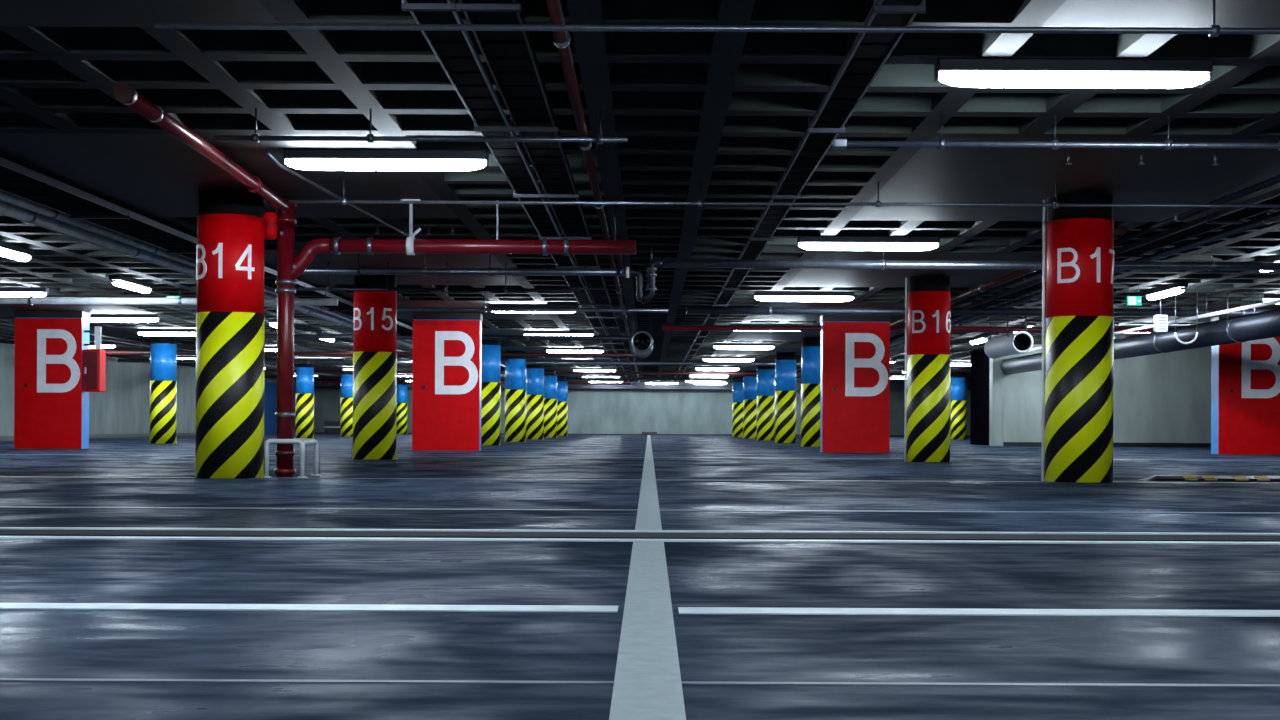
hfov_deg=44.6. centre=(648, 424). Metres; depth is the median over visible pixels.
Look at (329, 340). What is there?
lamp
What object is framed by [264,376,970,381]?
pipe
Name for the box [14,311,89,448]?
pier
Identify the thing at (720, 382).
lamp
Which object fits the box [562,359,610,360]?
lamp
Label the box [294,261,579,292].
pipe
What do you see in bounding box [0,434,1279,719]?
floor
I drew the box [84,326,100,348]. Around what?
wall sign
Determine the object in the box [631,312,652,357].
fan
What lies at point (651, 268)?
pipe
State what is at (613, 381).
lamp
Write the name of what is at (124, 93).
pipe
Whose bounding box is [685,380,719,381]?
lamp
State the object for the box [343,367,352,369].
lamp
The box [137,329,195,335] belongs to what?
lamp
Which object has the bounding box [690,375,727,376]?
lamp
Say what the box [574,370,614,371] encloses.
diffuser
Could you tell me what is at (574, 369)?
lamp
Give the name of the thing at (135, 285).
diffuser
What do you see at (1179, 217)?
pipe
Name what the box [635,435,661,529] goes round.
painted line
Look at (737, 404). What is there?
column
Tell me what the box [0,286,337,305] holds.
pipe
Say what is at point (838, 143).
pipe
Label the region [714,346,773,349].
diffuser
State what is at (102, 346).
diffuser
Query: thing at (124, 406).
wall
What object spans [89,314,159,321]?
lamp
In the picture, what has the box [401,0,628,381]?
cable tray
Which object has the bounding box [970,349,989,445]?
wall
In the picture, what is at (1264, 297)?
lamp
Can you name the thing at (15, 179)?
cable tray
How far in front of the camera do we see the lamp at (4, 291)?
24.34 m
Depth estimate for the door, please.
70.57 m
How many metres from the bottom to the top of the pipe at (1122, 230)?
0.134 m
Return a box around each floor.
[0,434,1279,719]
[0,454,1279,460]
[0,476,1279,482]
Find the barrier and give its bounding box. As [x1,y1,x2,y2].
[324,421,339,433]
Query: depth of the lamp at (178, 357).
48.93 m
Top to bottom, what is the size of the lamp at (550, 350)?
0.151 m
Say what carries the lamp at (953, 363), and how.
attached to the ceiling
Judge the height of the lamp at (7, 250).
0.151 m
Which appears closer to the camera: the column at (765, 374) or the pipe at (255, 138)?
the pipe at (255, 138)
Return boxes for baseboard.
[0,433,195,440]
[314,432,969,436]
[1004,442,1210,446]
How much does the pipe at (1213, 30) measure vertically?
0.205 m
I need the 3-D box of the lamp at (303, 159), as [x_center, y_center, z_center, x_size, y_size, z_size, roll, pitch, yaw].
[-2.020,-2.032,12.000,1.570,0.151,0.150,0,0,0]
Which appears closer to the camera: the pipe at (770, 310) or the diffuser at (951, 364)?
the pipe at (770, 310)
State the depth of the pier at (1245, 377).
29.40 m
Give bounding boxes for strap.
[1174,293,1197,343]
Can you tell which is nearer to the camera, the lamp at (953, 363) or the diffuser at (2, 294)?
the diffuser at (2, 294)
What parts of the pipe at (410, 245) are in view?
hanger rod, hanger rod, hanger rod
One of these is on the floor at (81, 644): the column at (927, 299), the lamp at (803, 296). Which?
the column at (927, 299)
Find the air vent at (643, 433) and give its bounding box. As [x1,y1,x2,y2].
[642,432,656,434]
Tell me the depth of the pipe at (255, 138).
10.39 m
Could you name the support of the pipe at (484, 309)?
hanging from the ceiling
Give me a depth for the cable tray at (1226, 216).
16.53 m
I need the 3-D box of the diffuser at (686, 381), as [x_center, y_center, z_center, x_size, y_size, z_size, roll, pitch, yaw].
[2.429,-1.973,70.950,1.540,0.075,0.124,0,0,0]
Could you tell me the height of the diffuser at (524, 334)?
0.075 m
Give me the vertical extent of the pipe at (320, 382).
0.301 m
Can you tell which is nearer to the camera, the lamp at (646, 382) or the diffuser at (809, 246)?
the diffuser at (809, 246)
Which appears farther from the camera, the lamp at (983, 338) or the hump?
the lamp at (983, 338)
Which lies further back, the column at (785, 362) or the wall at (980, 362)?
the column at (785, 362)
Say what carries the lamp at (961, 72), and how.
attached to the ceiling
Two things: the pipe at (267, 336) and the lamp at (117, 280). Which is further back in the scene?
the pipe at (267, 336)
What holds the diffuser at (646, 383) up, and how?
attached to the lamp at (646, 382)
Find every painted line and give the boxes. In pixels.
[0,506,1279,513]
[0,603,617,611]
[609,541,685,719]
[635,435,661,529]
[678,607,1279,616]
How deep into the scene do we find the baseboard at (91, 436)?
50.27 m
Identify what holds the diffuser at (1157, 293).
attached to the lamp at (1179, 287)
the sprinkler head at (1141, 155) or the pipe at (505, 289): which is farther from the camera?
the pipe at (505, 289)
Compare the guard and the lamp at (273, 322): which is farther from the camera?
the lamp at (273, 322)
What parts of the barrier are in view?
rail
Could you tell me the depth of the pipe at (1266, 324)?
25.76 m
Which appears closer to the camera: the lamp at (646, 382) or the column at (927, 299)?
the column at (927, 299)
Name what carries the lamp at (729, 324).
attached to the ceiling
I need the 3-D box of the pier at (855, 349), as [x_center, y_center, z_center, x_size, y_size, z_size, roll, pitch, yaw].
[3.904,-0.780,29.598,1.280,2.597,0.465,0,0,0]
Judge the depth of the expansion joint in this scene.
6.99 m
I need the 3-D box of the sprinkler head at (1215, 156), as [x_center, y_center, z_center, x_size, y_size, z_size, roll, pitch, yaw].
[4.360,-2.038,12.000,0.052,0.078,0.052,0,0,0]
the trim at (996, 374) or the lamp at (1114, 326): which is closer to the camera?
the lamp at (1114, 326)
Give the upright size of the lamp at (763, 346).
0.151 m
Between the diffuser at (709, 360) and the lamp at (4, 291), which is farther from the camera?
the diffuser at (709, 360)
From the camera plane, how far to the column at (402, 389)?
74.93 m
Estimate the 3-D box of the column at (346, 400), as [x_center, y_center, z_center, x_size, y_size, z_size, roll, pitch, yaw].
[-11.596,-0.853,60.200,0.608,2.597,0.608,0,0,0]
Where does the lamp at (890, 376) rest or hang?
attached to the ceiling
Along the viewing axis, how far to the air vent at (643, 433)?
76.90 m
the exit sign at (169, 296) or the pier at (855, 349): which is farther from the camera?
the pier at (855, 349)
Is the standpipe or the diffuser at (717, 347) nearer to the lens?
the standpipe
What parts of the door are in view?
rail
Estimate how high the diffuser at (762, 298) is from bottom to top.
0.075 m
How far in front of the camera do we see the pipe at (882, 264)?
18.16 m
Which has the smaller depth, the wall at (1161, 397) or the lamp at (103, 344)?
the wall at (1161, 397)
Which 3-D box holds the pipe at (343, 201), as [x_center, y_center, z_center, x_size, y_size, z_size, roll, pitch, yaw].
[2.909,-1.975,13.400,12.000,0.218,0.052,0,0,0]
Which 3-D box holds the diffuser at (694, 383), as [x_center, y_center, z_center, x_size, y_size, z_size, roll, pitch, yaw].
[2.909,-1.971,74.300,1.540,0.075,0.124,0,0,0]
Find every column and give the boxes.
[150,336,176,443]
[195,190,264,478]
[295,363,313,437]
[340,369,352,436]
[353,274,396,459]
[396,380,407,433]
[481,340,500,444]
[505,351,525,441]
[526,364,543,438]
[544,370,556,437]
[557,376,567,435]
[732,377,742,436]
[743,371,756,438]
[757,366,774,439]
[775,352,795,442]
[801,337,820,446]
[904,275,950,461]
[951,372,966,438]
[1041,194,1113,482]
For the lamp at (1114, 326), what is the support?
attached to the ceiling
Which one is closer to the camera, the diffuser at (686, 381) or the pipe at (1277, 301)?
the pipe at (1277, 301)
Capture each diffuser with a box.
[0,248,29,260]
[0,292,45,296]
[89,318,157,321]
[89,345,114,347]
[112,280,150,292]
[138,332,195,335]
[286,159,485,170]
[491,311,573,312]
[524,334,592,335]
[547,350,602,352]
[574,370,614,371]
[646,383,677,383]
[686,381,718,381]
[694,383,725,383]
[696,368,738,370]
[703,359,753,361]
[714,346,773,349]
[755,296,852,301]
[799,243,937,250]
[939,72,1207,87]
[951,364,970,365]
[970,338,986,344]
[1147,288,1183,299]
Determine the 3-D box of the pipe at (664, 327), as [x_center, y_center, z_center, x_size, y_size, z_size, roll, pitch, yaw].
[8.034,-1.926,30.300,15.550,0.268,0.124,0,0,0]
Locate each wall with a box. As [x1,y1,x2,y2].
[0,343,295,435]
[314,387,969,434]
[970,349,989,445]
[1003,344,1210,445]
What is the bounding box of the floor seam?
[0,678,1279,686]
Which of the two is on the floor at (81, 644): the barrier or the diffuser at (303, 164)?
the barrier
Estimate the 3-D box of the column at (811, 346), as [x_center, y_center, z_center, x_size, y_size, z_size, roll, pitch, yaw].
[3.934,-0.780,37.250,0.608,2.597,0.608,0,0,0]
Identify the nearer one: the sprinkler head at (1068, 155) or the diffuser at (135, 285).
the sprinkler head at (1068, 155)
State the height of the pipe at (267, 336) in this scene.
0.278 m
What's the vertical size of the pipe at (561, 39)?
0.114 m
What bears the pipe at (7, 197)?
hanging from the ceiling
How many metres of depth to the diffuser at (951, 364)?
50.15 m
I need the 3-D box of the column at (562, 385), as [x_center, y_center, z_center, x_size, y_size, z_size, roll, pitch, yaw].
[-3.846,-0.817,67.850,0.608,2.597,0.608,0,0,0]
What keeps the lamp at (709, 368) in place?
attached to the ceiling
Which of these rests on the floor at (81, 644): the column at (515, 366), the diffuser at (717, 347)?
the column at (515, 366)
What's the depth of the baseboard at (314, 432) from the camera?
76.94 m
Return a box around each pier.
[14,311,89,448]
[412,313,482,450]
[820,315,889,452]
[1211,317,1279,454]
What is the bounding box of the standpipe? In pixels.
[263,199,330,476]
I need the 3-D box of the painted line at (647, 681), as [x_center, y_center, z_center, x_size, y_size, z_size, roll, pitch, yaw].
[-0.002,0.498,4.300,0.130,0.004,4.800,0,0,0]
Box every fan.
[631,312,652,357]
[984,316,1032,358]
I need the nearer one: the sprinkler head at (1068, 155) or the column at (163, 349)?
the sprinkler head at (1068, 155)
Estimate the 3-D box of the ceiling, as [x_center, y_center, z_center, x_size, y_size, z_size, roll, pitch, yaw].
[-0.027,-2.260,32.595,35.955,0.320,90.270,0,0,0]
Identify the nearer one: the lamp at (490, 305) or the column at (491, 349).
the lamp at (490, 305)
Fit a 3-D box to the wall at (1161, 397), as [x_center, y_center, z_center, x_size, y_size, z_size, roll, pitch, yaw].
[13.089,-0.733,39.750,8.210,2.590,0.300,0,0,0]
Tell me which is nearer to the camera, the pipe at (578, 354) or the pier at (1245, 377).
the pier at (1245, 377)
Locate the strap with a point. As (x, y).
(1175, 332)
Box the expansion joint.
[0,527,1279,544]
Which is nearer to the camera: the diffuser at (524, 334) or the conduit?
the conduit
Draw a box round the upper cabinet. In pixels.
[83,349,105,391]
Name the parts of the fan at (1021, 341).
casing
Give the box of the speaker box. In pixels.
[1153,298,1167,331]
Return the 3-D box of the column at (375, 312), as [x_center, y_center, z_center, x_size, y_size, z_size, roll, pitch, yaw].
[-3.856,-0.817,21.949,0.608,2.597,0.610,0,0,0]
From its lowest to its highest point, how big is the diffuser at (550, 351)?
0.075 m
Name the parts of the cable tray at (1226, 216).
rail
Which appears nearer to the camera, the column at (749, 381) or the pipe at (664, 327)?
the pipe at (664, 327)
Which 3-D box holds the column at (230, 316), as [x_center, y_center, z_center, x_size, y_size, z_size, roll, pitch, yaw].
[-3.836,-0.817,14.299,0.608,2.597,0.610,0,0,0]
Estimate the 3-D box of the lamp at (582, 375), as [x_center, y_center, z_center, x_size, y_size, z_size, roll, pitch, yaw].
[-2.020,-2.032,65.550,1.570,0.151,0.150,0,0,0]
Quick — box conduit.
[265,151,421,238]
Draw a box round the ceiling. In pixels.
[0,0,1279,383]
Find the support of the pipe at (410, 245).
hanging from the ceiling
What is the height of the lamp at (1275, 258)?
0.151 m
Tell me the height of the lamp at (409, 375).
0.151 m
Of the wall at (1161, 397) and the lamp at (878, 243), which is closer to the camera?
the lamp at (878, 243)
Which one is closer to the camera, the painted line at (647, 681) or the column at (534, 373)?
the painted line at (647, 681)
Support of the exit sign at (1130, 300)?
hanging from the ceiling
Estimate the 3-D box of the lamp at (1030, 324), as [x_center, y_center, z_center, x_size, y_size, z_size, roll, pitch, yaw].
[7.709,-1.986,32.100,0.150,0.151,1.570,0,0,0]
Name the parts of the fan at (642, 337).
casing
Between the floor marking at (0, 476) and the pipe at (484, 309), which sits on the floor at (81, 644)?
the floor marking at (0, 476)
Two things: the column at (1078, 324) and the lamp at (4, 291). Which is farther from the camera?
the lamp at (4, 291)
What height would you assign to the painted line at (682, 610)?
0.004 m
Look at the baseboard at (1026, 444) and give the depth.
39.54 m
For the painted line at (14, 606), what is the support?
on the floor at (81, 644)
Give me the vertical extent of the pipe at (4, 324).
0.128 m
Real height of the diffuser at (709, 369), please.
0.075 m
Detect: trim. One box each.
[314,380,969,390]
[989,357,1002,445]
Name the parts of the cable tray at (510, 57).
rail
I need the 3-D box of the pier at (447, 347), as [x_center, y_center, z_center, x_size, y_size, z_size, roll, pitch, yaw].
[-3.826,-0.817,29.598,1.280,2.597,0.465,0,0,0]
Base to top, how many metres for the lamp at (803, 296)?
0.151 m
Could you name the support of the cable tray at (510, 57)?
hanging from the ceiling
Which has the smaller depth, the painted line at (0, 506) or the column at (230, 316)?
the painted line at (0, 506)
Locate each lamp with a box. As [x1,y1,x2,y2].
[0,241,33,260]
[0,287,48,296]
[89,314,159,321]
[89,342,116,347]
[109,275,153,292]
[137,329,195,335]
[177,356,195,358]
[265,346,276,350]
[267,319,276,327]
[283,149,488,170]
[295,358,344,359]
[316,332,334,341]
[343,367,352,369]
[397,374,411,376]
[489,304,577,312]
[524,331,593,335]
[546,348,603,352]
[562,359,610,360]
[573,368,615,371]
[582,375,619,376]
[589,380,622,382]
[645,381,677,383]
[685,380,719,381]
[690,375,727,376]
[694,381,726,383]
[695,366,738,370]
[703,357,753,361]
[713,343,774,349]
[729,324,804,325]
[754,291,853,301]
[797,236,939,250]
[890,376,904,378]
[934,58,1212,87]
[951,361,970,365]
[969,335,988,344]
[1013,322,1036,332]
[1114,326,1182,327]
[1144,282,1187,299]
[1255,255,1279,271]
[1260,294,1279,303]
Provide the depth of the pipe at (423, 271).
18.17 m
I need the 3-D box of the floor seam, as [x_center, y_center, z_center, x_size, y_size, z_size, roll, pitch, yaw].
[-0.002,0.499,3.020,34.200,0.002,0.025,0,0,0]
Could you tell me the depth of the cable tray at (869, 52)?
10.30 m
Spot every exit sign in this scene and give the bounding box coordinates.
[166,288,179,297]
[1126,283,1140,305]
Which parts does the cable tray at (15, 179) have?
rail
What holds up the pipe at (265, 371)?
hanging from the ceiling
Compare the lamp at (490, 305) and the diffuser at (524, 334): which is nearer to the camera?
the lamp at (490, 305)
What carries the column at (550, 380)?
on the floor at (81, 644)
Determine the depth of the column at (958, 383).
59.95 m
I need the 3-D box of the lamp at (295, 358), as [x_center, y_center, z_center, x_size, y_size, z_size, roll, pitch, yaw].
[-10.590,-2.072,50.200,1.570,0.151,0.150,0,0,0]
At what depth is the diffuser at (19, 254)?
18.58 m
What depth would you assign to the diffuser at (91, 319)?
30.25 m
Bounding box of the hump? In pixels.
[1140,475,1279,481]
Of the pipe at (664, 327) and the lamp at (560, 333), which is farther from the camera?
the lamp at (560, 333)
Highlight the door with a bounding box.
[264,382,295,433]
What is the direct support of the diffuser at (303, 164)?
attached to the lamp at (303, 159)
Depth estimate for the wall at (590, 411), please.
76.99 m
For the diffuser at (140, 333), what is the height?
0.075 m
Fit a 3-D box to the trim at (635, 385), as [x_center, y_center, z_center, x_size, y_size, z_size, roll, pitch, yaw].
[0.009,-1.925,76.100,34.380,0.330,0.400,0,0,0]
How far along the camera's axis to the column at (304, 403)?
52.29 m
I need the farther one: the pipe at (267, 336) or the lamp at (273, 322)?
the pipe at (267, 336)
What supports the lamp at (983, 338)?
attached to the ceiling
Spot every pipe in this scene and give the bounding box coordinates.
[0,190,504,374]
[0,200,504,376]
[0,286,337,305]
[0,321,339,375]
[90,348,637,356]
[114,83,288,210]
[118,356,904,365]
[154,0,1279,36]
[215,108,627,143]
[264,370,970,375]
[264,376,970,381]
[265,328,630,339]
[289,179,1279,207]
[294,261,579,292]
[295,381,631,384]
[302,253,623,276]
[330,199,635,255]
[397,293,667,312]
[545,0,639,381]
[625,248,662,303]
[662,325,1171,332]
[663,248,1279,270]
[686,298,1269,316]
[796,175,1279,367]
[796,211,1279,376]
[799,226,1126,361]
[833,115,1279,150]
[1001,291,1279,374]
[1028,294,1279,351]
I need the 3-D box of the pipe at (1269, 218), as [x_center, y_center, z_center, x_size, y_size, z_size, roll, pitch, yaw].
[5.989,-2.006,39.200,0.104,0.129,68.400,0,0,0]
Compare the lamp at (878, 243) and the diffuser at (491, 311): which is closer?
the lamp at (878, 243)
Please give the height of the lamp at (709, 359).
0.151 m
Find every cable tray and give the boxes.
[0,157,504,370]
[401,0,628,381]
[456,0,635,381]
[672,0,925,382]
[796,188,1279,371]
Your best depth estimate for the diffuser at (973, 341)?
36.37 m
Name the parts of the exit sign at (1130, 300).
white doorway, green panel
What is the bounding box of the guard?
[263,438,320,477]
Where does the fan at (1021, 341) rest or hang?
hanging from the ceiling
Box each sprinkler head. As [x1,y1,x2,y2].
[1065,154,1071,164]
[1138,154,1144,164]
[1212,155,1218,165]
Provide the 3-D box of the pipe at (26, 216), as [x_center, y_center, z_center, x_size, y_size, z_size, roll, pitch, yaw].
[-6.011,-2.037,39.200,0.174,0.178,68.400,0,0,0]
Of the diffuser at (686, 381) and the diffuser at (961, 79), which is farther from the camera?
the diffuser at (686, 381)
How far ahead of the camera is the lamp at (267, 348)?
42.53 m

